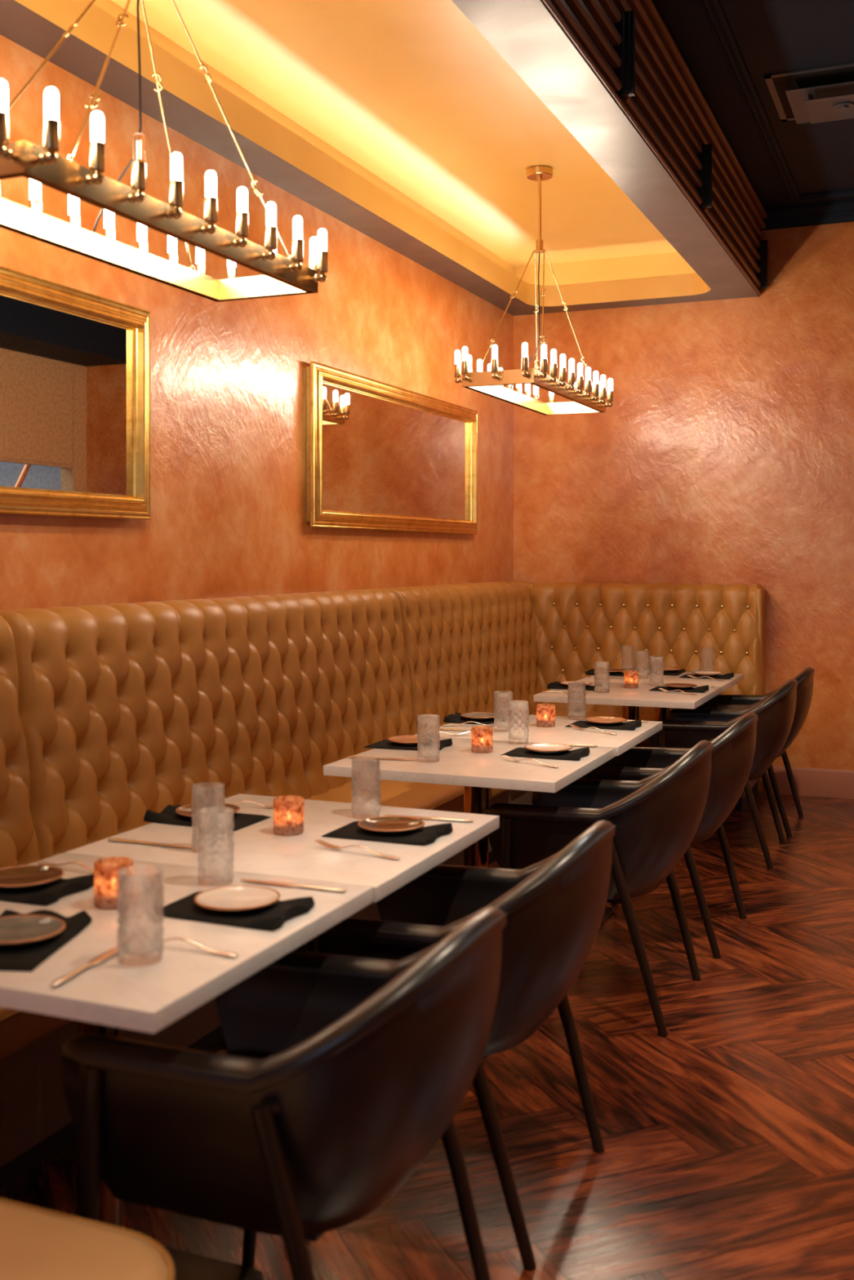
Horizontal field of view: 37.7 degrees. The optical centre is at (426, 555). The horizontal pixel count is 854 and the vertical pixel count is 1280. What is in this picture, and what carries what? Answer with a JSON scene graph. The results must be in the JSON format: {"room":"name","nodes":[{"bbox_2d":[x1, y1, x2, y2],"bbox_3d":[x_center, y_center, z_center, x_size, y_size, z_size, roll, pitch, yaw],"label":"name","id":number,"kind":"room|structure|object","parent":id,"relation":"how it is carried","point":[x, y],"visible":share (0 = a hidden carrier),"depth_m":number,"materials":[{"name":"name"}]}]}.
{"room":"restaurant","nodes":[
{"label":"restaurant","id":0,"kind":"room"},
{"bbox_2d":[0,34,513,610],"bbox_3d":[-1.466,-0.370,3.486,0.100,3.620,10.500,0,0,23],"label":"wall","id":1,"kind":"structure","parent":0,"point":[228,379],"depth_m":5.01,"materials":[{"name":"orange paint"}]},
{"bbox_2d":[0,266,150,519],"bbox_3d":[-1.391,-0.494,3.455,0.059,0.736,2.100,0,0,23],"label":"wall mirror","id":2,"kind":"object","parent":1,"relation":"attached to","point":[75,363],"visible":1,"depth_m":4.04,"materials":[{"name":"gold glass"}]},
{"bbox_2d":[0,295,132,495],"bbox_3d":[-1.409,-0.494,3.462,0.021,0.580,1.944,0,0,23],"label":"mirror glass","id":3,"kind":"object","parent":2,"relation":"attached to","point":[66,373],"depth_m":4.01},
{"bbox_2d":[306,360,477,533],"bbox_3d":[-0.112,-0.494,6.511,0.059,0.736,2.105,0,0,23],"label":"wall mirror","id":4,"kind":"object","parent":1,"relation":"attached to","point":[380,455],"visible":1,"depth_m":6.29,"materials":[{"name":"gold glass"}]},
{"bbox_2d":[322,383,470,519],"bbox_3d":[-0.130,-0.494,6.518,0.021,0.580,1.949,0,0,23],"label":"mirror glass","id":5,"kind":"object","parent":4,"relation":"attached to","point":[383,455],"depth_m":6.37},
{"bbox_2d":[0,0,757,315],"bbox_3d":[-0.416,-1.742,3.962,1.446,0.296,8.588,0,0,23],"label":"ceiling","id":6,"kind":"structure","parent":0,"point":[409,96],"depth_m":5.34,"materials":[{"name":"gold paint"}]},
{"bbox_2d":[0,0,327,302],"bbox_3d":[-0.711,-1.324,3.105,0.439,1.132,1.339,0,0,23],"label":"chandelier","id":7,"kind":"object","parent":6,"relation":"hanging from","point":[282,276],"visible":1,"depth_m":3.04,"materials":[{"name":"gold metal"}]},
{"bbox_2d":[0,79,14,159],"bbox_3d":[-0.831,-0.855,2.457,0.031,0.153,0.050,0,0,23],"label":"bulb","id":8,"kind":"object","parent":7,"relation":"attached to","point":[6,148],"depth_m":2.44,"materials":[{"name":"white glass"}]},
{"bbox_2d":[28,179,41,212],"bbox_3d":[-0.947,-0.855,3.046,0.050,0.153,0.031,0,0,23],"label":"bulb","id":9,"kind":"object","parent":7,"relation":"attached to","point":[35,202],"depth_m":3.04,"materials":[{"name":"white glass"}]},
{"bbox_2d":[35,87,59,164],"bbox_3d":[-0.756,-0.855,2.493,0.050,0.153,0.031,0,0,23],"label":"bulb","id":10,"kind":"object","parent":7,"relation":"attached to","point":[45,155],"depth_m":2.48,"materials":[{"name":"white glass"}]},
{"bbox_2d":[67,195,79,226],"bbox_3d":[-0.891,-0.855,3.181,0.050,0.153,0.031,0,0,23],"label":"bulb","id":11,"kind":"object","parent":7,"relation":"attached to","point":[73,217],"depth_m":3.17,"materials":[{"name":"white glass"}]},
{"bbox_2d":[82,111,105,185],"bbox_3d":[-0.700,-0.855,2.627,0.050,0.153,0.031,0,0,23],"label":"bulb","id":12,"kind":"object","parent":7,"relation":"attached to","point":[97,146],"depth_m":2.61,"materials":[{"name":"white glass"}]},
{"bbox_2d":[103,209,115,239],"bbox_3d":[-0.835,-0.855,3.315,0.050,0.153,0.031,0,0,23],"label":"bulb","id":13,"kind":"object","parent":7,"relation":"attached to","point":[108,230],"depth_m":3.31,"materials":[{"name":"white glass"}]},
{"bbox_2d":[124,133,146,203],"bbox_3d":[-0.644,-0.855,2.762,0.050,0.153,0.031,0,0,23],"label":"bulb","id":14,"kind":"object","parent":7,"relation":"attached to","point":[139,165],"depth_m":2.75,"materials":[{"name":"white"}]},
{"bbox_2d":[136,222,147,252],"bbox_3d":[-0.778,-0.855,3.449,0.050,0.153,0.031,0,0,23],"label":"bulb","id":15,"kind":"object","parent":7,"relation":"attached to","point":[141,243],"depth_m":3.44,"materials":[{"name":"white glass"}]},
{"bbox_2d":[166,235,177,263],"bbox_3d":[-0.722,-0.855,3.583,0.050,0.153,0.031,0,0,23],"label":"bulb","id":16,"kind":"object","parent":7,"relation":"attached to","point":[171,255],"depth_m":3.57,"materials":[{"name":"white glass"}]},
{"bbox_2d":[163,152,183,219],"bbox_3d":[-0.588,-0.855,2.896,0.050,0.153,0.031,0,0,23],"label":"bulb","id":17,"kind":"object","parent":7,"relation":"attached to","point":[176,184],"depth_m":2.88,"materials":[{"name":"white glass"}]},
{"bbox_2d":[195,247,205,274],"bbox_3d":[-0.666,-0.855,3.717,0.050,0.153,0.031,0,0,23],"label":"bulb","id":18,"kind":"object","parent":7,"relation":"attached to","point":[200,266],"depth_m":3.71,"materials":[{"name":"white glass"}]},
{"bbox_2d":[197,170,217,234],"bbox_3d":[-0.531,-0.855,3.030,0.050,0.153,0.031,0,0,23],"label":"bulb","id":19,"kind":"object","parent":7,"relation":"attached to","point":[211,199],"depth_m":3.02,"materials":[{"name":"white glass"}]},
{"bbox_2d":[229,186,248,247],"bbox_3d":[-0.475,-0.855,3.164,0.050,0.153,0.031,0,0,23],"label":"bulb","id":20,"kind":"object","parent":7,"relation":"attached to","point":[242,215],"depth_m":3.15,"materials":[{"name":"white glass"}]},
{"bbox_2d":[258,201,276,260],"bbox_3d":[-0.419,-0.855,3.299,0.050,0.153,0.031,0,0,23],"label":"bulb","id":21,"kind":"object","parent":7,"relation":"attached to","point":[270,228],"depth_m":3.28,"materials":[{"name":"white glass"}]},
{"bbox_2d":[285,215,303,271],"bbox_3d":[-0.363,-0.855,3.433,0.050,0.153,0.031,0,0,23],"label":"bulb","id":22,"kind":"object","parent":7,"relation":"attached to","point":[297,241],"depth_m":3.42,"materials":[{"name":"white glass"}]},
{"bbox_2d":[308,236,319,286],"bbox_3d":[-0.333,-0.855,3.646,0.031,0.153,0.050,0,0,23],"label":"bulb","id":23,"kind":"object","parent":7,"relation":"attached to","point":[313,240],"depth_m":3.64,"materials":[{"name":"white glass"}]},
{"bbox_2d":[311,228,327,282],"bbox_3d":[-0.307,-0.855,3.567,0.050,0.153,0.031,0,0,23],"label":"bulb","id":24,"kind":"object","parent":7,"relation":"attached to","point":[322,255],"depth_m":3.55,"materials":[{"name":"white glass"}]},
{"bbox_2d":[14,0,710,306],"bbox_3d":[-0.379,-1.641,3.953,1.182,0.134,8.240,0,0,23],"label":"trim","id":25,"kind":"structure","parent":6,"relation":"attached to","point":[97,28],"depth_m":5.19,"materials":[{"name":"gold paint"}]},
{"bbox_2d":[453,165,613,415],"bbox_3d":[0.551,-1.324,6.122,0.439,1.132,1.339,0,0,23],"label":"chandelier","id":26,"kind":"object","parent":6,"relation":"hanging from","point":[491,383],"visible":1,"depth_m":6.03,"materials":[{"name":"gold metal"}]},
{"bbox_2d":[453,350,461,383],"bbox_3d":[0.147,-0.855,5.660,0.050,0.153,0.031,0,0,23],"label":"bulb","id":27,"kind":"object","parent":26,"relation":"attached to","point":[457,366],"depth_m":5.65,"materials":[{"name":"white glass"}]},
{"bbox_2d":[461,346,469,381],"bbox_3d":[0.173,-0.855,5.581,0.031,0.153,0.050,0,0,23],"label":"bulb","id":28,"kind":"object","parent":26,"relation":"attached to","point":[464,363],"depth_m":5.56,"materials":[{"name":"white glass"}]},
{"bbox_2d":[491,344,498,379],"bbox_3d":[0.302,-0.855,5.527,0.031,0.153,0.050,0,0,23],"label":"bulb","id":29,"kind":"object","parent":26,"relation":"attached to","point":[495,372],"depth_m":5.51,"materials":[{"name":"white glass"}]},
{"bbox_2d":[521,342,528,377],"bbox_3d":[0.432,-0.855,5.473,0.031,0.153,0.050,0,0,23],"label":"bulb","id":30,"kind":"object","parent":26,"relation":"attached to","point":[525,371],"depth_m":5.45,"materials":[{"name":"white glass"}]},
{"bbox_2d":[536,343,547,378],"bbox_3d":[0.506,-0.855,5.510,0.050,0.153,0.031,0,0,23],"label":"bulb","id":31,"kind":"object","parent":26,"relation":"attached to","point":[544,361],"depth_m":5.49,"materials":[{"name":"white glass"}]},
{"bbox_2d":[546,348,556,382],"bbox_3d":[0.562,-0.855,5.644,0.050,0.153,0.031,0,0,23],"label":"bulb","id":32,"kind":"object","parent":26,"relation":"attached to","point":[553,353],"depth_m":5.63,"materials":[{"name":"white glass"}]},
{"bbox_2d":[555,353,565,386],"bbox_3d":[0.619,-0.855,5.778,0.050,0.153,0.031,0,0,23],"label":"bulb","id":33,"kind":"object","parent":26,"relation":"attached to","point":[562,357],"depth_m":5.76,"materials":[{"name":"white glass"}]},
{"bbox_2d":[564,358,574,390],"bbox_3d":[0.675,-0.855,5.912,0.050,0.153,0.031,0,0,23],"label":"bulb","id":34,"kind":"object","parent":26,"relation":"attached to","point":[571,362],"depth_m":5.90,"materials":[{"name":"white glass"}]},
{"bbox_2d":[573,362,582,394],"bbox_3d":[0.731,-0.855,6.047,0.050,0.153,0.031,0,0,23],"label":"bulb","id":35,"kind":"object","parent":26,"relation":"attached to","point":[580,366],"depth_m":6.03,"materials":[{"name":"white glass"}]},
{"bbox_2d":[581,366,591,397],"bbox_3d":[0.787,-0.855,6.181,0.050,0.153,0.031,0,0,23],"label":"bulb","id":36,"kind":"object","parent":26,"relation":"attached to","point":[588,371],"depth_m":6.17,"materials":[{"name":"white glass"}]},
{"bbox_2d":[588,370,598,400],"bbox_3d":[0.843,-0.855,6.315,0.050,0.153,0.031,0,0,23],"label":"bulb","id":37,"kind":"object","parent":26,"relation":"attached to","point":[595,375],"depth_m":6.30,"materials":[{"name":"white glass"}]},
{"bbox_2d":[596,374,605,404],"bbox_3d":[0.900,-0.855,6.449,0.050,0.153,0.031,0,0,23],"label":"bulb","id":38,"kind":"object","parent":26,"relation":"attached to","point":[602,389],"depth_m":6.44,"materials":[{"name":"white glass"}]},
{"bbox_2d":[603,378,613,407],"bbox_3d":[0.956,-0.855,6.583,0.050,0.153,0.031,0,0,23],"label":"bulb","id":39,"kind":"object","parent":26,"relation":"attached to","point":[610,393],"depth_m":6.57,"materials":[{"name":"white glass"}]},
{"bbox_2d":[0,791,853,1279],"bbox_3d":[1.278,1.441,2.338,5.848,0.002,10.300,0,0,23],"label":"floor","id":40,"kind":"structure","parent":0,"point":[727,1136],"depth_m":3.19,"materials":[{"name":"brown wood"}]},
{"bbox_2d":[0,1197,174,1279],"bbox_3d":[-0.809,1.192,1.653,0.930,0.496,0.625,0,0,23],"label":"upholstered bench","id":41,"kind":"object","parent":40,"relation":"on","point":[37,1243],"visible":1,"depth_m":1.71,"materials":[{"name":"beige leather"}]},
{"bbox_2d":[0,852,372,1279],"bbox_3d":[-0.618,1.060,2.361,0.780,0.760,0.763,0,0,23],"label":"dining table","id":42,"kind":"object","parent":40,"relation":"on","point":[109,997],"visible":0.52,"depth_m":2.17,"materials":[{"name":"white stone"}]},
{"bbox_2d":[0,909,92,971],"bbox_3d":[-0.718,0.668,2.184,0.178,0.024,0.275,0,0,5],"label":"napkin","id":43,"kind":"object","parent":42,"relation":"on","point":[27,957],"visible":0.59,"depth_m":2.15,"materials":[{"name":"black fabric"}]},
{"bbox_2d":[0,915,65,945],"bbox_3d":[-0.719,0.661,2.193,0.164,0.016,0.164,0,0,5],"label":"plate","id":44,"kind":"object","parent":43,"relation":"on","point":[17,929],"visible":1,"depth_m":2.22,"materials":[{"name":"brown ceramic"}]},
{"bbox_2d":[0,874,93,905],"bbox_3d":[-0.833,0.668,2.549,0.275,0.024,0.174,0,0,21],"label":"napkin","id":45,"kind":"object","parent":42,"relation":"on","point":[49,893],"visible":0.63,"depth_m":2.49,"materials":[{"name":"black fabric"}]},
{"bbox_2d":[0,865,64,888],"bbox_3d":[-0.827,0.661,2.558,0.164,0.016,0.164,0,0,21],"label":"plate","id":46,"kind":"object","parent":45,"relation":"on","point":[21,876],"visible":1,"depth_m":2.58,"materials":[{"name":"brown ceramic"}]},
{"bbox_2d":[49,946,117,986],"bbox_3d":[-0.553,0.676,2.077,0.020,0.007,0.240,0,0,17],"label":"knife","id":47,"kind":"object","parent":42,"relation":"on","point":[108,953],"visible":0.84,"depth_m":2.04,"materials":[{"name":"silver metal"}]},
{"bbox_2d":[93,856,133,909],"bbox_3d":[-0.609,0.637,2.432,0.075,0.085,0.075,0,0,23],"label":"votive candle","id":48,"kind":"object","parent":42,"relation":"on","point":[106,869],"visible":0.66,"depth_m":2.40,"materials":[{"name":"orange glass"}]},
{"bbox_2d":[116,865,164,966],"bbox_3d":[-0.481,0.605,2.101,0.078,0.151,0.078,0,0,-31],"label":"drinking glass","id":49,"kind":"object","parent":42,"relation":"on","point":[140,888],"visible":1,"depth_m":2.07,"materials":[{"name":"white"}]},
{"bbox_2d":[163,937,238,956],"bbox_3d":[-0.427,0.669,2.161,0.235,0.018,0.023,0,0,25],"label":"fork","id":50,"kind":"object","parent":42,"relation":"on","point":[218,952],"visible":0.54,"depth_m":2.13,"materials":[{"name":"silver metal"}]},
{"bbox_2d":[197,806,234,887],"bbox_3d":[-0.439,0.605,2.598,0.076,0.151,0.076,0,0,-13],"label":"drinking glass","id":51,"kind":"object","parent":42,"relation":"on","point":[215,825],"visible":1,"depth_m":2.57,"materials":[{"name":"white"}]},
{"bbox_2d":[163,891,314,931],"bbox_3d":[-0.369,0.668,2.388,0.275,0.024,0.174,0,0,23],"label":"napkin","id":52,"kind":"object","parent":42,"relation":"on","point":[273,917],"visible":0.62,"depth_m":2.34,"materials":[{"name":"black fabric"}]},
{"bbox_2d":[194,884,280,911],"bbox_3d":[-0.363,0.661,2.396,0.164,0.016,0.164,0,0,23],"label":"plate","id":53,"kind":"object","parent":52,"relation":"on","point":[239,897],"visible":1,"depth_m":2.41,"materials":[{"name":"white ceramic"}]},
{"bbox_2d":[240,878,346,892],"bbox_3d":[-0.275,0.676,2.563,0.240,0.007,0.020,0,0,21],"label":"knife","id":54,"kind":"object","parent":42,"relation":"on","point":[302,886],"visible":1,"depth_m":2.55,"materials":[{"name":"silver metal"}]},
{"bbox_2d":[66,793,499,902],"bbox_3d":[-0.320,1.060,3.066,0.786,0.760,0.763,0,0,23],"label":"dining table","id":55,"kind":"object","parent":40,"relation":"on","point":[257,850],"visible":0.3,"depth_m":2.91,"materials":[{"name":"white stone"}]},
{"bbox_2d":[143,804,271,831],"bbox_3d":[-0.566,0.667,3.213,0.275,0.026,0.178,0,0,23],"label":"napkin","id":56,"kind":"object","parent":55,"relation":"on","point":[168,815],"visible":0.44,"depth_m":3.19,"materials":[{"name":"black fabric"}]},
{"bbox_2d":[175,803,239,817],"bbox_3d":[-0.564,0.661,3.223,0.164,0.016,0.164,0,0,23],"label":"plate","id":57,"kind":"object","parent":56,"relation":"on","point":[186,811],"visible":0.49,"depth_m":3.24,"materials":[{"name":"brown ceramic"}]},
{"bbox_2d":[191,782,225,853],"bbox_3d":[-0.504,0.605,2.883,0.077,0.151,0.077,0,0,-11],"label":"drinking glass","id":58,"kind":"object","parent":55,"relation":"on","point":[205,794],"visible":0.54,"depth_m":2.86,"materials":[{"name":"white"}]},
{"bbox_2d":[273,795,304,835],"bbox_3d":[-0.338,0.637,3.061,0.075,0.085,0.075,0,0,-27],"label":"votive candle","id":59,"kind":"object","parent":55,"relation":"on","point":[288,810],"visible":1,"depth_m":3.03,"materials":[{"name":"orange glass"}]},
{"bbox_2d":[314,839,399,859],"bbox_3d":[-0.160,0.669,2.852,0.235,0.018,0.023,0,0,33],"label":"fork","id":60,"kind":"object","parent":55,"relation":"on","point":[320,842],"visible":1,"depth_m":2.86,"materials":[{"name":"silver metal"}]},
{"bbox_2d":[351,756,381,819],"bbox_3d":[-0.159,0.605,3.252,0.078,0.151,0.078,0,0,5],"label":"drinking glass","id":61,"kind":"object","parent":55,"relation":"on","point":[366,782],"visible":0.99,"depth_m":3.22,"materials":[{"name":"white"}]},
{"bbox_2d":[321,821,453,845],"bbox_3d":[-0.093,0.667,3.047,0.275,0.026,0.178,0,0,23],"label":"napkin","id":62,"kind":"object","parent":55,"relation":"on","point":[423,836],"visible":0.76,"depth_m":3.00,"materials":[{"name":"black fabric"}]},
{"bbox_2d":[357,815,424,833],"bbox_3d":[-0.087,0.661,3.055,0.164,0.016,0.164,0,0,23],"label":"plate","id":63,"kind":"object","parent":62,"relation":"on","point":[388,824],"visible":1,"depth_m":3.08,"materials":[{"name":"brown ceramic"}]},
{"bbox_2d":[60,906,506,1279],"bbox_3d":[-0.199,1.017,2.170,0.667,0.852,0.596,0,0,23],"label":"dining chair","id":64,"kind":"object","parent":40,"relation":"on","point":[337,1077],"visible":0.97,"depth_m":1.96,"materials":[{"name":"brown leather"}]},
{"bbox_2d":[216,1049,272,1059],"bbox_3d":[-0.262,0.994,2.196,0.461,0.092,0.361,0,0,23],"label":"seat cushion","id":65,"kind":"object","parent":64,"relation":"on","point":[250,1054],"depth_m":2.39,"materials":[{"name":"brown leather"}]},
{"bbox_2d":[0,580,764,1189],"bbox_3d":[-0.164,0.800,4.377,1.613,1.280,7.648,0,0,23],"label":"banquette","id":66,"kind":"object","parent":40,"relation":"on","point":[111,714],"visible":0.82,"depth_m":4.69,"materials":[{"name":"beige leather"}]},
{"bbox_2d":[0,1006,75,1059],"bbox_3d":[-1.455,1.028,2.246,0.678,0.124,2.714,0,0,23],"label":"seat cushion","id":67,"kind":"object","parent":66,"relation":"on","point":[19,1028],"depth_m":2.73,"materials":[{"name":"beige leather"}]},
{"bbox_2d":[308,779,508,813],"bbox_3d":[-0.405,1.028,4.755,0.678,0.124,2.714,0,0,23],"label":"seat cushion","id":68,"kind":"object","parent":66,"relation":"on","point":[415,795],"depth_m":5.09,"materials":[{"name":"beige leather"}]},
{"bbox_2d":[292,820,615,1271],"bbox_3d":[0.092,1.017,2.867,0.667,0.852,0.596,0,0,23],"label":"dining chair","id":69,"kind":"object","parent":40,"relation":"on","point":[554,906],"visible":0.67,"depth_m":2.65,"materials":[{"name":"black leather"}]},
{"bbox_2d":[323,736,616,867],"bbox_3d":[0.167,1.060,4.238,0.780,0.760,0.744,0,0,23],"label":"dining table","id":70,"kind":"object","parent":40,"relation":"on","point":[457,765],"visible":0.28,"depth_m":4.07,"materials":[{"name":"white stone"}]},
{"bbox_2d":[363,738,452,751],"bbox_3d":[-0.064,0.667,4.450,0.275,0.026,0.178,0,0,20],"label":"napkin","id":71,"kind":"object","parent":70,"relation":"on","point":[385,744],"visible":0.62,"depth_m":4.42,"materials":[{"name":"black fabric"}]},
{"bbox_2d":[417,714,439,763],"bbox_3d":[0.005,0.605,4.130,0.076,0.151,0.076,0,0,24],"label":"drinking glass","id":72,"kind":"object","parent":70,"relation":"on","point":[428,725],"visible":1,"depth_m":4.10,"materials":[{"name":"white"}]},
{"bbox_2d":[471,725,493,753],"bbox_3d":[0.191,0.637,4.325,0.075,0.085,0.075,0,0,-40],"label":"votive candle","id":73,"kind":"object","parent":70,"relation":"on","point":[482,736],"visible":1,"depth_m":4.29,"materials":[{"name":"orange glass"}]},
{"bbox_2d":[507,700,528,744],"bbox_3d":[0.331,0.605,4.525,0.077,0.151,0.077,0,0,32],"label":"drinking glass","id":74,"kind":"object","parent":70,"relation":"on","point":[517,710],"visible":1,"depth_m":4.50,"materials":[{"name":"white"}]},
{"bbox_2d":[500,746,589,760],"bbox_3d":[0.408,0.668,4.263,0.275,0.024,0.178,0,0,23],"label":"napkin","id":75,"kind":"object","parent":70,"relation":"on","point":[575,754],"visible":0.75,"depth_m":4.22,"materials":[{"name":"black fabric"}]},
{"bbox_2d":[524,742,572,753],"bbox_3d":[0.414,0.661,4.271,0.164,0.016,0.164,0,0,23],"label":"plate","id":76,"kind":"object","parent":75,"relation":"on","point":[544,748],"visible":1,"depth_m":4.29,"materials":[{"name":"white ceramic"}]},
{"bbox_2d":[414,715,662,926],"bbox_3d":[0.458,1.060,4.925,0.786,0.760,0.744,0,0,23],"label":"dining table","id":77,"kind":"object","parent":40,"relation":"on","point":[624,740],"visible":0.21,"depth_m":4.77,"materials":[{"name":"white stone"}]},
{"bbox_2d":[443,712,493,724],"bbox_3d":[0.218,0.668,5.112,0.275,0.024,0.178,0,0,23],"label":"napkin","id":78,"kind":"object","parent":77,"relation":"on","point":[456,717],"visible":0.52,"depth_m":5.08,"materials":[{"name":"black fabric"}]},
{"bbox_2d":[493,690,512,732],"bbox_3d":[0.296,0.605,4.849,0.076,0.151,0.076,0,0,-42],"label":"drinking glass","id":79,"kind":"object","parent":77,"relation":"on","point":[501,698],"visible":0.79,"depth_m":4.82,"materials":[{"name":"white"}]},
{"bbox_2d":[536,703,555,727],"bbox_3d":[0.472,0.637,4.972,0.075,0.085,0.075,0,0,-22],"label":"votive candle","id":80,"kind":"object","parent":77,"relation":"on","point":[545,713],"visible":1,"depth_m":4.94,"materials":[{"name":"orange glass"}]},
{"bbox_2d":[567,681,586,719],"bbox_3d":[0.621,0.605,5.188,0.076,0.151,0.076,0,0,27],"label":"drinking glass","id":81,"kind":"object","parent":77,"relation":"on","point":[576,700],"visible":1,"depth_m":5.16,"materials":[{"name":"white"}]},
{"bbox_2d":[565,719,641,730],"bbox_3d":[0.707,0.668,4.978,0.275,0.024,0.174,0,0,23],"label":"napkin","id":82,"kind":"object","parent":77,"relation":"on","point":[631,726],"visible":0.84,"depth_m":4.93,"materials":[{"name":"black fabric"}]},
{"bbox_2d":[585,716,626,724],"bbox_3d":[0.714,0.661,4.986,0.164,0.016,0.164,0,0,23],"label":"plate","id":83,"kind":"object","parent":82,"relation":"on","point":[597,720],"visible":1,"depth_m":5.01,"materials":[{"name":"beige ceramic"}]},
{"bbox_2d":[485,740,713,1037],"bbox_3d":[0.593,1.017,4.088,0.667,0.852,0.596,0,0,23],"label":"dining chair","id":84,"kind":"object","parent":40,"relation":"on","point":[656,817],"visible":0.83,"depth_m":3.86,"materials":[{"name":"black leather"}]},
{"bbox_2d":[533,680,721,746],"bbox_3d":[1.022,1.060,6.279,0.780,0.760,0.744,0,0,23],"label":"dining table","id":85,"kind":"object","parent":40,"relation":"on","point":[630,700],"visible":0.4,"depth_m":6.05,"materials":[{"name":"white stone"}]},
{"bbox_2d":[594,661,609,693],"bbox_3d":[0.866,0.605,6.196,0.076,0.151,0.076,0,0,-33],"label":"drinking glass","id":86,"kind":"object","parent":85,"relation":"on","point":[602,668],"visible":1,"depth_m":6.17,"materials":[{"name":"white"}]},
{"bbox_2d":[623,671,638,688],"bbox_3d":[1.047,0.637,6.412,0.075,0.085,0.075,0,0,25],"label":"votive candle","id":87,"kind":"object","parent":85,"relation":"on","point":[630,677],"visible":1,"depth_m":6.38,"materials":[{"name":"orange glass"}]},
{"bbox_2d":[648,656,663,686],"bbox_3d":[1.199,0.605,6.532,0.078,0.151,0.078,0,0,-28],"label":"drinking glass","id":88,"kind":"object","parent":85,"relation":"on","point":[655,663],"visible":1,"depth_m":6.50,"materials":[{"name":"white"}]},
{"bbox_2d":[577,670,743,720],"bbox_3d":[1.310,1.060,6.968,0.780,0.760,0.744,0,0,23],"label":"dining table","id":89,"kind":"object","parent":40,"relation":"on","point":[660,713],"visible":0.09,"depth_m":6.84,"materials":[{"name":"white stone"}]},
{"bbox_2d":[621,644,634,671],"bbox_3d":[1.177,0.605,7.329,0.077,0.151,0.077,0,0,-44],"label":"drinking glass","id":90,"kind":"object","parent":89,"relation":"on","point":[627,651],"visible":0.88,"depth_m":7.30,"materials":[{"name":"white"}]},
{"bbox_2d":[635,650,648,679],"bbox_3d":[1.187,0.605,6.908,0.078,0.151,0.078,0,0,-11],"label":"drinking glass","id":91,"kind":"object","parent":89,"relation":"on","point":[642,657],"visible":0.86,"depth_m":6.88,"materials":[{"name":"white"}]},
{"bbox_2d":[701,647,714,671],"bbox_3d":[1.614,0.605,7.184,0.078,0.151,0.078,0,0,-29],"label":"drinking glass","id":92,"kind":"object","parent":89,"relation":"on","point":[707,653],"visible":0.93,"depth_m":7.15,"materials":[{"name":"white"}]},
{"bbox_2d":[578,711,758,959],"bbox_3d":[0.929,1.017,4.814,0.667,0.852,0.596,0,0,24],"label":"dining chair","id":93,"kind":"object","parent":40,"relation":"on","point":[732,754],"visible":0.48,"depth_m":4.59,"materials":[{"name":"black leather"}]},
{"bbox_2d":[648,678,797,868],"bbox_3d":[1.460,1.017,6.094,0.667,0.852,0.596,0,0,22],"label":"dining chair","id":94,"kind":"object","parent":40,"relation":"on","point":[685,728],"visible":0.63,"depth_m":5.88,"materials":[{"name":"black leather"}]},
{"bbox_2d":[695,666,814,837],"bbox_3d":[1.739,1.017,6.736,0.667,0.852,0.596,0,0,23],"label":"dining chair","id":95,"kind":"object","parent":40,"relation":"on","point":[805,678],"visible":0.39,"depth_m":6.54,"materials":[{"name":"black leather"}]},
{"bbox_2d":[513,222,853,791],"bbox_3d":[2.192,-0.370,7.592,3.478,3.620,0.100,0,0,23],"label":"wall","id":96,"kind":"structure","parent":0,"point":[722,453],"depth_m":7.67,"materials":[{"name":"orange paint"}]},
{"bbox_2d":[760,199,853,231],"bbox_3d":[2.669,-2.027,7.284,1.460,0.105,0.100,0,0,23],"label":"trim","id":97,"kind":"structure","parent":96,"relation":"attached to","point":[837,211],"depth_m":7.44,"materials":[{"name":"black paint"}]},
{"bbox_2d":[764,765,853,799],"bbox_3d":[2.911,1.357,7.227,1.870,0.167,0.018,0,0,23],"label":"baseboard","id":98,"kind":"structure","parent":96,"relation":"attached to","point":[809,781],"depth_m":7.46,"materials":[{"name":"brown paint"}]},
{"bbox_2d":[652,0,853,208],"bbox_3d":[1.992,-2.130,2.039,4.500,0.100,10.500,0,0,23],"label":"ceiling","id":99,"kind":"structure","parent":0,"point":[771,36],"depth_m":5.32,"materials":[{"name":"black paint"}]},
{"bbox_2d":[537,0,767,297],"bbox_3d":[0.011,-1.826,2.867,0.166,0.504,10.297,0,0,23],"label":"slatted panel","id":100,"kind":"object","parent":99,"relation":"attached to","point":[627,46],"depth_m":5.09,"materials":[{"name":"brown wood"}]},
{"bbox_2d":[697,0,853,203],"bbox_3d":[0.747,-2.065,2.419,1.250,0.030,10.040,0,0,23],"label":"trim","id":101,"kind":"structure","parent":99,"relation":"attached to","point":[712,10],"depth_m":5.66,"materials":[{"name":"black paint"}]},
{"bbox_2d":[763,62,853,124],"bbox_3d":[1.857,-2.036,5.575,0.610,0.088,0.610,0,0,23],"label":"ceiling vent","id":102,"kind":"object","parent":99,"relation":"in","point":[822,94],"visible":1,"depth_m":5.52,"materials":[{"name":"grey metal"}]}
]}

